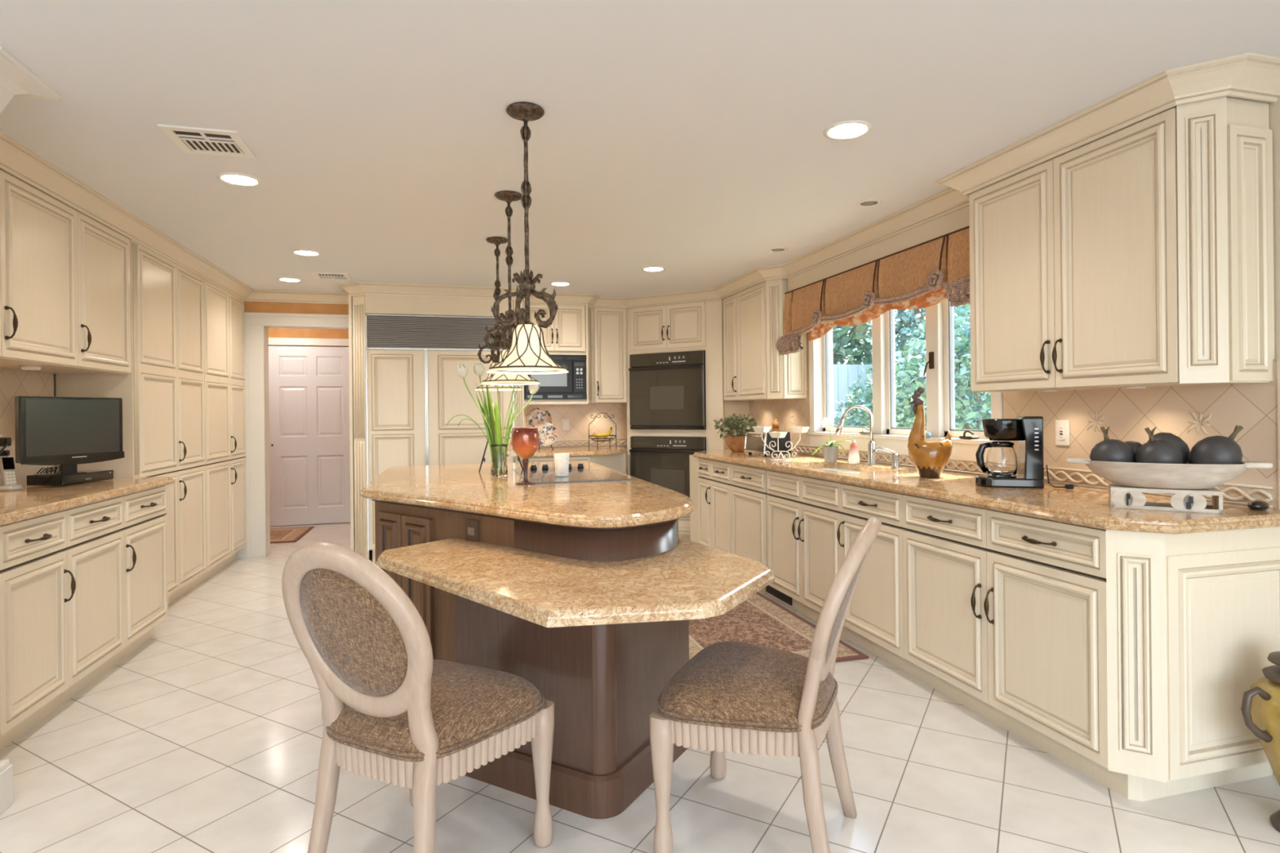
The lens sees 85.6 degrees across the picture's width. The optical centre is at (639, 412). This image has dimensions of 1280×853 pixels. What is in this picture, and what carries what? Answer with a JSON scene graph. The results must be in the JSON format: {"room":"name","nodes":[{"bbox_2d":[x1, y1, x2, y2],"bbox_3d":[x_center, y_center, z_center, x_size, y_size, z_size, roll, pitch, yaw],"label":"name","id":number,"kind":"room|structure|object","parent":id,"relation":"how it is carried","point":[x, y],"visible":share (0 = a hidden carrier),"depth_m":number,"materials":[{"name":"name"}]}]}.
{"room":"kitchen","nodes":[
{"label":"kitchen","id":0,"kind":"room"},
{"bbox_2d":[0,368,57,486],"bbox_3d":[-3.405,0.106,4.039,0.142,2.380,4.180,-1,0,-15],"label":"wall","id":1,"kind":"structure","parent":0,"point":[13,383],"depth_m":3.55,"materials":[{"name":"beige tile"}]},
{"bbox_2d":[0,435,11,457],"bbox_3d":[-3.106,0.164,3.340,0.064,0.106,0.084,-1,0,-15],"label":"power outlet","id":2,"kind":"object","parent":1,"relation":"attached to","point":[4,442],"visible":0.86,"depth_m":3.34,"materials":[{"name":"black plastic"}]},
{"bbox_2d":[0,168,131,373],"bbox_3d":[-2.860,-0.610,3.074,0.415,0.818,1.808,-1,0,-15],"label":"upper cabinet","id":3,"kind":"object","parent":1,"relation":"attached to","point":[65,274],"visible":1,"depth_m":3.27,"materials":[{"name":"wood"}]},
{"bbox_2d":[267,328,348,346],"bbox_3d":[-4.333,0.116,7.952,3.000,2.380,0.120,-1,0,-15],"label":"wall","id":4,"kind":"structure","parent":0,"point":[273,332],"depth_m":8.03,"materials":[{"name":"orange paint"}]},
{"bbox_2d":[268,337,348,346],"bbox_3d":[-3.831,0.221,8.013,1.100,2.160,0.025,-1,0,-15],"label":"door frame","id":5,"kind":"structure","parent":4,"relation":"attached to","point":[272,341],"depth_m":8.00,"materials":[{"name":"white paint"}]},
{"bbox_2d":[268,346,350,525],"bbox_3d":[-3.794,0.265,7.993,0.900,2.050,0.064,-1,0,-15],"label":"door","id":6,"kind":"structure","parent":4,"relation":"in","point":[308,387],"depth_m":7.98,"materials":[{"name":"white wood"}]},
{"bbox_2d":[244,301,373,457],"bbox_3d":[-3.265,0.105,6.305,1.600,2.380,0.120,-1,0,-15],"label":"wall","id":7,"kind":"structure","parent":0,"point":[249,306],"depth_m":6.28,"materials":[{"name":"orange paint"}]},
{"bbox_2d":[398,314,627,474],"bbox_3d":[-0.890,0.081,7.022,3.440,2.380,0.179,-1,0,-15],"label":"wall","id":8,"kind":"structure","parent":0,"point":[579,415],"depth_m":7.04,"materials":[{"name":"beige tile"}]},
{"bbox_2d":[237,311,351,558],"bbox_3d":[-3.083,0.198,6.353,1.095,2.190,0.162,-1,0,-15],"label":"door frame","id":9,"kind":"structure","parent":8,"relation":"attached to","point":[256,325],"depth_m":6.18,"materials":[{"name":"white paint"}]},
{"bbox_2d":[523,303,592,404],"bbox_3d":[-0.824,-0.557,6.722,0.682,0.965,0.489,-1,0,-15],"label":"upper cabinet","id":10,"kind":"object","parent":8,"relation":"attached to","point":[570,333],"visible":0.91,"depth_m":6.56,"materials":[{"name":"wood"}]},
{"bbox_2d":[524,354,586,399],"bbox_3d":[-0.841,-0.333,6.678,0.592,0.420,0.392,-1,0,-15],"label":"microwave","id":11,"kind":"object","parent":10,"relation":"in","point":[571,384],"visible":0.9,"depth_m":6.52,"materials":[{"name":"black plastic"}]},
{"bbox_2d":[591,306,626,403],"bbox_3d":[-0.358,-0.569,6.911,0.400,0.950,0.369,-1,0,-15],"label":"upper cabinet","id":12,"kind":"object","parent":8,"relation":"attached to","point":[609,356],"visible":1,"depth_m":6.78,"materials":[{"name":"wood"}]},
{"bbox_2d":[0,0,1279,297],"bbox_3d":[-1.022,-1.157,2.575,6.600,0.100,12.900,-1,0,-15],"label":"ceiling","id":13,"kind":"structure","parent":0,"point":[686,138],"depth_m":2.55,"materials":[{"name":"white paint"}]},
{"bbox_2d":[157,124,256,158],"bbox_3d":[-1.746,-1.096,2.803,0.270,0.008,0.280,-1,0,-15],"label":"ceiling vent","id":14,"kind":"object","parent":13,"relation":"in","point":[197,140],"visible":1,"depth_m":2.79,"materials":[{"name":"white metal"}]},
{"bbox_2d":[216,172,262,186],"bbox_3d":[-1.888,-1.095,3.256,0.188,0.006,0.188,-1,0,-15],"label":"recessed light","id":15,"kind":"object","parent":13,"relation":"in","point":[235,179],"visible":1,"depth_m":3.25,"materials":[{"name":"white glass"}]},
{"bbox_2d":[310,271,352,279],"bbox_3d":[-2.462,-1.089,5.521,0.270,0.008,0.260,-1,0,-15],"label":"ceiling vent","id":16,"kind":"object","parent":13,"relation":"in","point":[318,275],"visible":1,"depth_m":5.51,"materials":[{"name":"white metal"}]},
{"bbox_2d":[475,236,522,391],"bbox_3d":[-0.910,-0.625,4.423,0.300,0.966,0.300,-1,0,-35],"label":"pendant lamp","id":17,"kind":"object","parent":13,"relation":"hanging from","point":[496,241],"visible":0.57,"depth_m":4.40,"materials":[{"name":"metal"}]},
{"bbox_2d":[480,191,539,385],"bbox_3d":[-0.666,-0.628,3.526,0.300,0.966,0.300,-1,0,-35],"label":"pendant lamp","id":18,"kind":"object","parent":13,"relation":"hanging from","point":[508,197],"visible":0.59,"depth_m":3.50,"materials":[{"name":"metal"}]},
{"bbox_2d":[486,102,568,374],"bbox_3d":[-0.417,-0.630,2.542,0.300,0.966,0.300,-1,0,-35],"label":"pendant lamp","id":19,"kind":"object","parent":13,"relation":"hanging from","point":[527,354],"visible":1,"depth_m":2.52,"materials":[{"name":"glass"}]},
{"bbox_2d":[823,120,872,140],"bbox_3d":[0.828,-1.123,2.755,0.188,0.006,0.188,-1,0,-15],"label":"recessed light","id":20,"kind":"object","parent":13,"relation":"in","point":[853,129],"visible":1,"depth_m":2.75,"materials":[{"name":"white glass"}]},
{"bbox_2d":[856,199,882,207],"bbox_3d":[1.236,-1.127,3.727,0.134,0.006,0.134,-1,0,-15],"label":"recessed light","id":21,"kind":"object","parent":13,"relation":"in","point":[869,202],"visible":1,"depth_m":3.72,"materials":[{"name":"white metal"}]},
{"bbox_2d":[0,522,1279,852],"bbox_3d":[-0.997,1.322,2.575,6.600,0.100,12.900,-1,0,-15],"label":"floor","id":22,"kind":"structure","parent":0,"point":[206,737],"depth_m":2.33,"materials":[{"name":"tile"}]},
{"bbox_2d":[0,510,75,750],"bbox_3d":[-2.599,0.852,2.520,0.600,0.873,0.770,-1,0,-15],"label":"base cabinet","id":23,"kind":"object","parent":22,"relation":"on","point":[34,651],"visible":1,"depth_m":2.72,"materials":[{"name":"beige wood"}]},
{"bbox_2d":[48,485,168,714],"bbox_3d":[-2.844,0.854,3.422,0.600,0.873,1.100,-1,0,-15],"label":"base cabinet","id":24,"kind":"object","parent":22,"relation":"on","point":[117,548],"visible":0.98,"depth_m":3.37,"materials":[{"name":"beige wood"}]},
{"bbox_2d":[0,476,174,525],"bbox_3d":[-2.760,0.395,3.073,0.588,0.040,1.940,-1,0,-15],"label":"countertop","id":25,"kind":"structure","parent":24,"relation":"on","point":[32,501],"depth_m":3.16,"materials":[{"name":"stone"}]},
{"bbox_2d":[0,456,22,491],"bbox_3d":[-3.061,0.297,3.357,0.097,0.162,0.090,-1,0,25],"label":"cordless phone","id":26,"kind":"object","parent":25,"relation":"on","point":[6,464],"visible":1,"depth_m":3.35,"materials":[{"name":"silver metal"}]},
{"bbox_2d":[26,466,113,485],"bbox_3d":[-3.037,0.324,3.693,0.192,0.100,0.330,-1,0,2],"label":"cable box","id":27,"kind":"object","parent":25,"relation":"on","point":[91,475],"visible":0.8,"depth_m":3.59,"materials":[{"name":"black plastic"}]},
{"bbox_2d":[14,395,124,476],"bbox_3d":[-2.920,0.122,3.501,0.167,0.396,0.490,-1,0,16],"label":"television","id":28,"kind":"object","parent":27,"relation":"on","point":[67,433],"visible":1,"depth_m":3.44,"materials":[{"name":"black plastic"}]},
{"bbox_2d":[56,237,206,604],"bbox_3d":[-3.247,0.140,4.530,0.415,2.310,1.205,-1,0,-15],"label":"pantry cabinet","id":29,"kind":"object","parent":22,"relation":"on","point":[162,395],"visible":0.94,"depth_m":4.50,"materials":[{"name":"beige wood"}]},
{"bbox_2d":[195,279,246,586],"bbox_3d":[-3.543,0.143,5.618,0.415,2.310,1.051,-1,0,-15],"label":"pantry cabinet","id":30,"kind":"object","parent":22,"relation":"on","point":[224,465],"visible":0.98,"depth_m":5.59,"materials":[{"name":"beige wood"}]},
{"bbox_2d":[270,526,314,543],"bbox_3d":[-4.223,1.299,7.171,1.380,0.012,0.940,-1,0,-15],"label":"rug","id":31,"kind":"object","parent":22,"relation":"on","point":[286,535],"visible":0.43,"depth_m":7.30,"materials":[{"name":"brown fabric"}]},
{"bbox_2d":[348,294,355,551],"bbox_3d":[-2.560,0.133,6.200,0.025,2.310,0.449,-1,0,-15],"label":"filler panel","id":32,"kind":"object","parent":22,"relation":"on","point":[350,298],"visible":0.29,"depth_m":5.99,"materials":[{"name":"beige wood"}]},
{"bbox_2d":[352,294,368,559],"bbox_3d":[-2.409,0.132,5.947,0.156,2.310,0.031,-1,0,30],"label":"post","id":33,"kind":"object","parent":22,"relation":"on","point":[358,301],"visible":0.93,"depth_m":5.93,"materials":[{"name":"wood"}]},
{"bbox_2d":[281,542,554,852],"bbox_3d":[-0.615,0.789,1.902,0.566,0.960,0.636,-1,0,27],"label":"dining chair","id":34,"kind":"object","parent":22,"relation":"on","point":[393,713],"visible":1,"depth_m":1.75,"materials":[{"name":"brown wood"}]},
{"bbox_2d":[364,294,514,561],"bbox_3d":[-1.817,0.126,6.364,1.245,2.310,0.654,-1,0,-15],"label":"refrigerator","id":35,"kind":"object","parent":22,"relation":"on","point":[414,388],"visible":0.62,"depth_m":6.02,"materials":[{"name":"beige wood"}]},
{"bbox_2d":[512,299,524,462],"bbox_3d":[-1.165,0.119,6.521,0.085,2.310,0.603,-1,0,-15],"label":"post","id":36,"kind":"object","parent":22,"relation":"on","point":[519,420],"visible":0.25,"depth_m":6.23,"materials":[{"name":"wood"}]},
{"bbox_2d":[371,499,678,662],"bbox_3d":[-0.684,0.832,3.548,1.289,0.874,2.604,-1,0,-15],"label":"kitchen island","id":37,"kind":"object","parent":22,"relation":"on","point":[397,525],"visible":0.25,"depth_m":2.78,"materials":[{"name":"brown wood"}]},
{"bbox_2d":[464,519,479,542],"bbox_3d":[-0.677,0.479,2.785,0.080,0.090,0.012,-1,0,39],"label":"power outlet","id":38,"kind":"object","parent":37,"relation":"attached to","point":[471,526],"depth_m":2.78,"materials":[{"name":"brown plastic"}]},
{"bbox_2d":[360,461,695,528],"bbox_3d":[-0.688,0.374,3.548,1.393,0.040,2.708,-1,0,-15],"label":"island countertop","id":39,"kind":"structure","parent":37,"relation":"on","point":[634,502],"depth_m":2.94,"materials":[{"name":"stone"}]},
{"bbox_2d":[489,444,507,476],"bbox_3d":[-0.781,0.266,3.829,0.100,0.178,0.100,-1,0,-15],"label":"glass vase","id":40,"kind":"object","parent":39,"relation":"on","point":[499,462],"visible":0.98,"depth_m":3.79,"materials":[{"name":"clear glass"}]},
{"bbox_2d":[456,363,493,460],"bbox_3d":[-0.904,0.039,3.796,0.222,0.605,0.084,-1,0,-38],"label":"tulip","id":41,"kind":"object","parent":40,"relation":"in","point":[462,370],"visible":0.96,"depth_m":3.78,"materials":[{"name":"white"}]},
{"bbox_2d":[473,362,493,444],"bbox_3d":[-0.862,0.031,3.856,0.155,0.620,0.085,-1,0,24],"label":"tulip","id":42,"kind":"object","parent":40,"relation":"in","point":[478,370],"visible":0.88,"depth_m":3.86,"materials":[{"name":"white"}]},
{"bbox_2d":[485,384,502,444],"bbox_3d":[-0.789,0.085,3.771,0.064,0.512,0.155,-1,0,9],"label":"leaf","id":43,"kind":"object","parent":40,"relation":"in","point":[495,418],"visible":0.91,"depth_m":3.77,"materials":[{"name":"green plant"}]},
{"bbox_2d":[503,384,539,457],"bbox_3d":[-0.660,0.082,3.836,0.225,0.515,0.070,-1,0,18],"label":"tulip","id":44,"kind":"object","parent":40,"relation":"in","point":[533,388],"visible":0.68,"depth_m":3.82,"materials":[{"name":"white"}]},
{"bbox_2d":[511,427,538,484],"bbox_3d":[-0.566,0.215,3.410,0.136,0.275,0.136,-1,0,-15],"label":"glass goblet","id":45,"kind":"object","parent":39,"relation":"on","point":[524,441],"visible":1,"depth_m":3.36,"materials":[{"name":"red"}]},
{"bbox_2d":[511,427,538,459],"bbox_3d":[-0.567,0.156,3.410,0.136,0.157,0.136,-1,0,-15],"label":"bowl","id":46,"kind":"object","parent":45,"relation":"on","point":[524,441],"depth_m":3.36,"materials":[{"name":"orange glass"}]},
{"bbox_2d":[512,462,632,484],"bbox_3d":[-0.415,0.333,3.917,0.525,0.037,0.940,-1,0,-15],"label":"cooktop","id":47,"kind":"object","parent":39,"relation":"in","point":[580,473],"visible":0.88,"depth_m":3.79,"materials":[{"name":"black glass"}]},
{"bbox_2d":[554,453,569,476],"bbox_3d":[-0.421,0.282,3.719,0.084,0.124,0.084,-1,0,-15],"label":"pillar candle","id":48,"kind":"object","parent":47,"relation":"on","point":[561,460],"visible":1,"depth_m":3.69,"materials":[{"name":"wax"}]},
{"bbox_2d":[375,537,775,818],"bbox_3d":[-0.183,0.889,2.465,1.042,0.750,1.425,-1,0,-44],"label":"table","id":49,"kind":"object","parent":22,"relation":"on","point":[601,642],"visible":0.76,"depth_m":2.22,"materials":[{"name":"stone"}]},
{"bbox_2d":[528,451,626,474],"bbox_3d":[-0.588,0.782,6.567,1.020,0.773,0.873,-1,0,-15],"label":"base cabinet","id":50,"kind":"object","parent":22,"relation":"on","point":[618,462],"visible":0.02,"depth_m":6.43,"materials":[{"name":"wood"}]},
{"bbox_2d":[530,446,626,457],"bbox_3d":[-0.596,0.373,6.571,1.025,0.040,0.877,-1,0,-15],"label":"countertop","id":51,"kind":"structure","parent":50,"relation":"on","point":[593,451],"depth_m":6.31,"materials":[{"name":"stone"}]},
{"bbox_2d":[588,412,616,448],"bbox_3d":[-0.363,0.176,6.688,0.277,0.348,0.206,-1,0,-15],"label":"stand","id":52,"kind":"object","parent":51,"relation":"on","point":[610,417],"visible":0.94,"depth_m":6.67,"materials":[{"name":"black metal"}]},
{"bbox_3d":[-0.959,0.177,6.651,0.228,0.366,0.227,-1,0,-15],"label":"plate stand","id":53,"kind":"object","parent":51,"relation":"on","visible":0},
{"bbox_2d":[525,407,551,427],"bbox_3d":[-0.969,0.078,6.627,0.250,0.246,0.054,-1,0,-15],"label":"decorative plate","id":54,"kind":"object","parent":53,"relation":"on","point":[535,416],"visible":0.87,"depth_m":6.64,"materials":[{"name":"multicoloured ceramic"}]},
{"bbox_2d":[534,422,557,446],"bbox_3d":[-0.903,0.207,6.561,0.236,0.231,0.058,-1,0,-15],"label":"decorative plate","id":55,"kind":"object","parent":53,"relation":"on","point":[548,434],"visible":0.87,"depth_m":6.57,"materials":[{"name":"multicoloured ceramic"}]},
{"bbox_2d":[626,298,725,540],"bbox_3d":[0.407,0.103,6.749,1.028,2.310,0.463,-1,0,30],"label":"tall cabinet","id":56,"kind":"object","parent":22,"relation":"on","point":[691,326],"visible":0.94,"depth_m":6.52,"materials":[{"name":"wood"}]},
{"bbox_2d":[628,350,706,429],"bbox_3d":[0.338,-0.205,6.755,0.793,0.731,0.438,-1,0,30],"label":"wall oven","id":57,"kind":"object","parent":56,"relation":"in","point":[667,390],"visible":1,"depth_m":6.57,"materials":[{"name":"black metal"}]},
{"bbox_2d":[629,435,706,497],"bbox_3d":[0.346,0.596,6.755,0.793,0.722,0.438,-1,0,30],"label":"wall oven","id":58,"kind":"object","parent":56,"relation":"in","point":[662,461],"visible":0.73,"depth_m":6.59,"materials":[{"name":"black metal"}]},
{"bbox_2d":[724,400,749,448],"bbox_3d":[0.884,0.117,6.454,0.286,0.441,0.045,-1,0,-15],"label":"backsplash","id":59,"kind":"structure","parent":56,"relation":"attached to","point":[742,407],"depth_m":6.43,"materials":[{"name":"beige tile"}]},
{"bbox_2d":[689,454,699,542],"bbox_3d":[0.792,0.818,6.158,0.620,0.873,0.325,-1,0,-15],"label":"filler panel","id":60,"kind":"object","parent":22,"relation":"on","point":[693,460],"visible":0.14,"depth_m":6.12,"materials":[{"name":"beige wood"}]},
{"bbox_2d":[697,457,732,553],"bbox_3d":[0.899,0.817,5.630,0.727,0.873,0.740,-1,0,-15],"label":"base cabinet","id":61,"kind":"object","parent":22,"relation":"on","point":[714,485],"visible":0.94,"depth_m":5.52,"materials":[{"name":"beige wood"}]},
{"bbox_2d":[730,463,776,598],"bbox_3d":[1.073,0.815,4.988,0.727,0.873,0.590,-1,0,-15],"label":"base cabinet","id":62,"kind":"object","parent":22,"relation":"on","point":[748,487],"visible":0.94,"depth_m":4.87,"materials":[{"name":"beige wood"}]},
{"bbox_2d":[649,516,881,852],"bbox_3d":[0.401,0.778,2.069,0.636,0.960,0.566,-1,0,25],"label":"dining chair","id":63,"kind":"object","parent":22,"relation":"on","point":[735,696],"visible":1,"depth_m":1.91,"materials":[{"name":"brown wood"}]},
{"bbox_2d":[688,591,869,662],"bbox_3d":[0.465,1.251,4.309,0.930,0.012,1.920,-1,0,-15],"label":"rug","id":64,"kind":"object","parent":22,"relation":"on","point":[758,620],"visible":0.24,"depth_m":3.95,"materials":[{"name":"brown fabric"}]},
{"bbox_2d":[765,467,862,642],"bbox_3d":[1.253,0.813,4.327,0.727,0.873,1.076,-1,0,-15],"label":"base cabinet","id":65,"kind":"object","parent":22,"relation":"on","point":[804,513],"visible":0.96,"depth_m":4.14,"materials":[{"name":"beige wood"}]},
{"bbox_2d":[765,585,791,605],"bbox_3d":[0.922,1.200,4.602,0.008,0.077,0.370,-1,0,-15],"label":"grille","id":66,"kind":"object","parent":65,"relation":"attached to","point":[783,597],"depth_m":4.57,"materials":[{"name":"black metal"}]},
{"bbox_2d":[836,483,918,679],"bbox_3d":[1.463,0.811,3.551,0.727,0.873,0.533,-1,0,-15],"label":"base cabinet","id":67,"kind":"object","parent":22,"relation":"on","point":[875,612],"visible":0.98,"depth_m":3.41,"materials":[{"name":"beige wood"}]},
{"bbox_2d":[902,494,1279,801],"bbox_3d":[1.684,0.809,2.737,0.727,0.873,1.152,-1,0,-15],"label":"base cabinet","id":68,"kind":"object","parent":22,"relation":"on","point":[1128,659],"visible":0.99,"depth_m":2.26,"materials":[{"name":"beige wood"}]},
{"bbox_2d":[693,448,1279,533],"bbox_3d":[1.274,0.354,4.261,0.714,0.040,4.384,-1,0,-15],"label":"countertop","id":69,"kind":"structure","parent":68,"relation":"on","point":[1090,507],"depth_m":2.74,"materials":[{"name":"stone"}]},
{"bbox_2d":[712,413,756,452],"bbox_3d":[0.823,0.171,5.920,0.409,0.336,0.418,-1,0,-15],"label":"potted plant","id":70,"kind":"object","parent":69,"relation":"on","point":[735,441],"visible":0.91,"depth_m":5.84,"materials":[{"name":"green plant"}]},
{"bbox_2d":[743,431,791,456],"bbox_3d":[0.997,0.244,5.461,0.240,0.186,0.380,-1,0,-15],"label":"toaster oven","id":71,"kind":"object","parent":69,"relation":"on","point":[753,443],"visible":0.9,"depth_m":5.30,"materials":[{"name":"silver metal"}]},
{"bbox_2d":[752,426,809,461],"bbox_3d":[0.978,0.218,4.803,0.400,0.237,0.100,-1,0,42],"label":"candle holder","id":72,"kind":"object","parent":69,"relation":"on","point":[762,429],"visible":1,"depth_m":4.79,"materials":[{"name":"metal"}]},
{"bbox_2d":[812,417,852,462],"bbox_3d":[1.293,0.185,4.615,0.187,0.298,0.242,-1,0,-15],"label":"orchid","id":73,"kind":"object","parent":69,"relation":"on","point":[830,451],"visible":1,"depth_m":4.60,"materials":[{"name":"beige plant"}]},
{"bbox_2d":[847,435,859,464],"bbox_3d":[1.380,0.240,4.462,0.078,0.185,0.074,-1,0,-15],"label":"soap dispenser","id":74,"kind":"object","parent":69,"relation":"on","point":[853,457],"visible":1,"depth_m":4.44,"materials":[{"name":"plastic"}]},
{"bbox_2d":[834,404,877,465],"bbox_3d":[1.360,0.144,4.349,0.259,0.379,0.078,-1,0,18],"label":"kitchen faucet","id":75,"kind":"object","parent":69,"relation":"on","point":[871,445],"visible":0.98,"depth_m":4.33,"materials":[{"name":"silver metal"}]},
{"bbox_2d":[866,441,876,465],"bbox_3d":[1.454,0.257,4.331,0.056,0.151,0.055,-1,0,-15],"label":"faucet","id":76,"kind":"object","parent":75,"relation":"on","point":[871,445],"depth_m":4.31,"materials":[{"name":"silver metal"}]},
{"bbox_2d":[906,386,952,477],"bbox_3d":[1.485,0.100,3.542,0.216,0.464,0.157,-1,0,20],"label":"rooster figurine","id":77,"kind":"object","parent":69,"relation":"on","point":[930,459],"visible":1,"depth_m":3.50,"materials":[{"name":"orange ceramic"}]},
{"bbox_2d":[975,416,1073,488],"bbox_3d":[1.698,0.174,3.074,0.375,0.312,0.152,-1,0,18],"label":"coffee maker","id":78,"kind":"object","parent":69,"relation":"on","point":[1002,464],"visible":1,"depth_m":3.04,"materials":[{"name":"black plastic"}]},
{"bbox_2d":[981,418,1022,440],"bbox_3d":[1.628,0.077,3.098,0.172,0.097,0.148,-1,0,18],"label":"basket","id":79,"kind":"object","parent":78,"relation":"on","point":[994,429],"depth_m":3.04,"materials":[{"name":"black plastic"}]},
{"bbox_2d":[1108,484,1222,513],"bbox_3d":[1.789,0.293,2.364,0.300,0.071,0.136,-1,0,32],"label":"stand","id":80,"kind":"object","parent":69,"relation":"on","point":[1120,496],"visible":1,"depth_m":2.31,"materials":[{"name":"white metal"}]},
{"bbox_2d":[1066,457,1272,488],"bbox_3d":[1.790,0.210,2.366,0.560,0.094,0.256,-1,0,32],"label":"dough bowl","id":81,"kind":"object","parent":80,"relation":"on","point":[1146,475],"visible":0.88,"depth_m":2.28,"materials":[{"name":"white wood"}]},
{"bbox_2d":[1089,426,1134,462],"bbox_3d":[1.665,0.138,2.437,0.131,0.178,0.130,-1,0,32],"label":"gourd","id":82,"kind":"object","parent":81,"relation":"in","point":[1108,450],"visible":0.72,"depth_m":2.40,"materials":[{"name":"black"}]},
{"bbox_2d":[1134,426,1182,463],"bbox_3d":[1.761,0.137,2.347,0.130,0.176,0.131,-1,0,32],"label":"gourd","id":83,"kind":"object","parent":81,"relation":"in","point":[1157,451],"visible":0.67,"depth_m":2.31,"materials":[{"name":"black"}]},
{"bbox_2d":[1146,432,1190,463],"bbox_3d":[1.838,0.136,2.405,0.122,0.134,0.120,-1,0,32],"label":"gourd","id":84,"kind":"object","parent":81,"relation":"in","point":[1178,442],"visible":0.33,"depth_m":2.36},
{"bbox_2d":[1187,425,1243,464],"bbox_3d":[1.909,0.136,2.292,0.143,0.187,0.134,-1,0,32],"label":"gourd","id":85,"kind":"object","parent":81,"relation":"in","point":[1213,450],"visible":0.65,"depth_m":2.25,"materials":[{"name":"black"}]},
{"bbox_2d":[1240,651,1279,832],"bbox_3d":[1.975,0.963,2.038,0.297,0.560,0.272,-1,0,42],"label":"urn","id":86,"kind":"object","parent":22,"relation":"on","point":[1260,704],"visible":1,"depth_m":2.04,"materials":[{"name":"yellow ceramic"}]},
{"bbox_2d":[725,96,1279,774],"bbox_3d":[2.211,0.050,2.413,0.189,2.380,10.700,-1,0,-15],"label":"wall","id":87,"kind":"structure","parent":0,"point":[1193,414],"depth_m":2.76,"materials":[{"name":"beige tile"}]},
{"bbox_2d":[0,52,1279,308],"bbox_3d":[-0.680,-1.066,4.210,4.484,0.090,5.283,-1,0,-15],"label":"crown molding","id":88,"kind":"structure","parent":87,"relation":"attached to","point":[1250,76],"depth_m":3.31,"materials":[{"name":"wood"}]},
{"bbox_2d":[722,278,807,400],"bbox_3d":[1.017,-0.582,5.867,0.348,0.952,1.012,-1,0,-15],"label":"upper cabinet","id":89,"kind":"object","parent":87,"relation":"attached to","point":[754,370],"visible":0.94,"depth_m":5.58,"materials":[{"name":"wood"}]},
{"bbox_2d":[775,226,969,355],"bbox_3d":[1.441,-0.687,4.383,0.250,0.482,2.142,-1,0,-15],"label":"window valance","id":90,"kind":"object","parent":87,"relation":"hanging from","point":[930,273],"visible":0.95,"depth_m":4.13,"materials":[{"name":"fabric"}]},
{"bbox_2d":[787,205,968,291],"bbox_3d":[1.505,-0.994,4.385,0.178,0.138,2.100,-1,0,-15],"label":"trim","id":91,"kind":"structure","parent":87,"relation":"attached to","point":[957,220],"depth_m":4.14,"materials":[{"name":"beige wood"}]},
{"bbox_2d":[808,298,1003,462],"bbox_3d":[1.640,-0.297,4.453,0.176,1.115,1.945,-1,0,-15],"label":"window","id":92,"kind":"structure","parent":87,"relation":"in","point":[939,371],"depth_m":4.50,"materials":[{"name":"white paint"}]},
{"bbox_2d":[1055,419,1069,445],"bbox_3d":[1.924,0.093,3.149,0.011,0.116,0.072,-1,0,-15],"label":"power outlet","id":93,"kind":"object","parent":87,"relation":"attached to","point":[1062,427],"visible":1,"depth_m":3.14,"materials":[{"name":"white plastic"}]},
{"bbox_2d":[968,96,1274,392],"bbox_3d":[1.845,-0.579,2.818,0.348,0.974,1.095,-1,0,-15],"label":"upper cabinet","id":94,"kind":"object","parent":87,"relation":"attached to","point":[1140,255],"visible":1,"depth_m":2.50,"materials":[{"name":"wood"}]},
{"bbox_3d":[-3.064,0.103,1.872,2.065,2.380,0.180,-1,0,-15],"label":"wall","id":95,"kind":"structure","parent":0,"visible":0},
{"bbox_2d":[0,759,13,814],"bbox_3d":[-2.122,1.209,2.131,0.198,0.150,0.230,-1,0,-15],"label":"baseboard","id":96,"kind":"structure","parent":95,"relation":"attached to","point":[6,770],"depth_m":2.23,"materials":[{"name":"white paint"}]},
{"bbox_2d":[0,46,63,114],"bbox_3d":[-2.196,-1.025,2.173,0.490,0.140,0.340,-1,0,-15],"label":"crown molding","id":97,"kind":"structure","parent":95,"relation":"attached to","point":[17,80],"depth_m":2.25,"materials":[{"name":"white paint"}]},
{"label":"outside","id":98,"kind":"structure","parent":0,"visible":0},
{"bbox_3d":[7.009,1.342,10.188,13.160,0.100,28.000,-1,0,-15],"label":"lawn","id":99,"kind":"structure","parent":98,"visible":0},
{"bbox_2d":[832,320,871,364],"bbox_3d":[2.311,-1.417,12.832,4.529,5.528,4.669,-1,0,-15],"label":"maple tree","id":100,"kind":"object","parent":99,"relation":"on","point":[842,337],"visible":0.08,"depth_m":11.75,"materials":[{"name":"green plant"}]},
{"bbox_2d":[832,364,872,426],"bbox_3d":[2.313,0.314,10.196,3.400,2.050,0.070,-1,0,-15],"label":"fence","id":101,"kind":"object","parent":99,"relation":"on","point":[844,375],"visible":0.06,"depth_m":10.37,"materials":[{"name":"grey"}]},
{"bbox_2d":[833,364,977,429],"bbox_3d":[2.965,0.378,8.012,1.605,1.923,1.663,-1,0,-30],"label":"bush","id":102,"kind":"object","parent":99,"relation":"on","point":[853,400],"visible":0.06,"depth_m":7.94,"materials":[{"name":"green plant"}]},
{"bbox_2d":[866,303,991,426],"bbox_3d":[4.259,-0.632,9.457,2.224,3.914,2.316,-1,0,17],"label":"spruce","id":103,"kind":"object","parent":99,"relation":"on","point":[907,320],"visible":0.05,"depth_m":9.23,"materials":[{"name":"green plant"}]},
{"bbox_2d":[871,302,991,430],"bbox_3d":[3.008,0.123,6.069,2.012,2.433,2.034,-1,0,-6],"label":"bush","id":104,"kind":"object","parent":99,"relation":"on","point":[909,383],"visible":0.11,"depth_m":5.78,"materials":[{"name":"green plant"}]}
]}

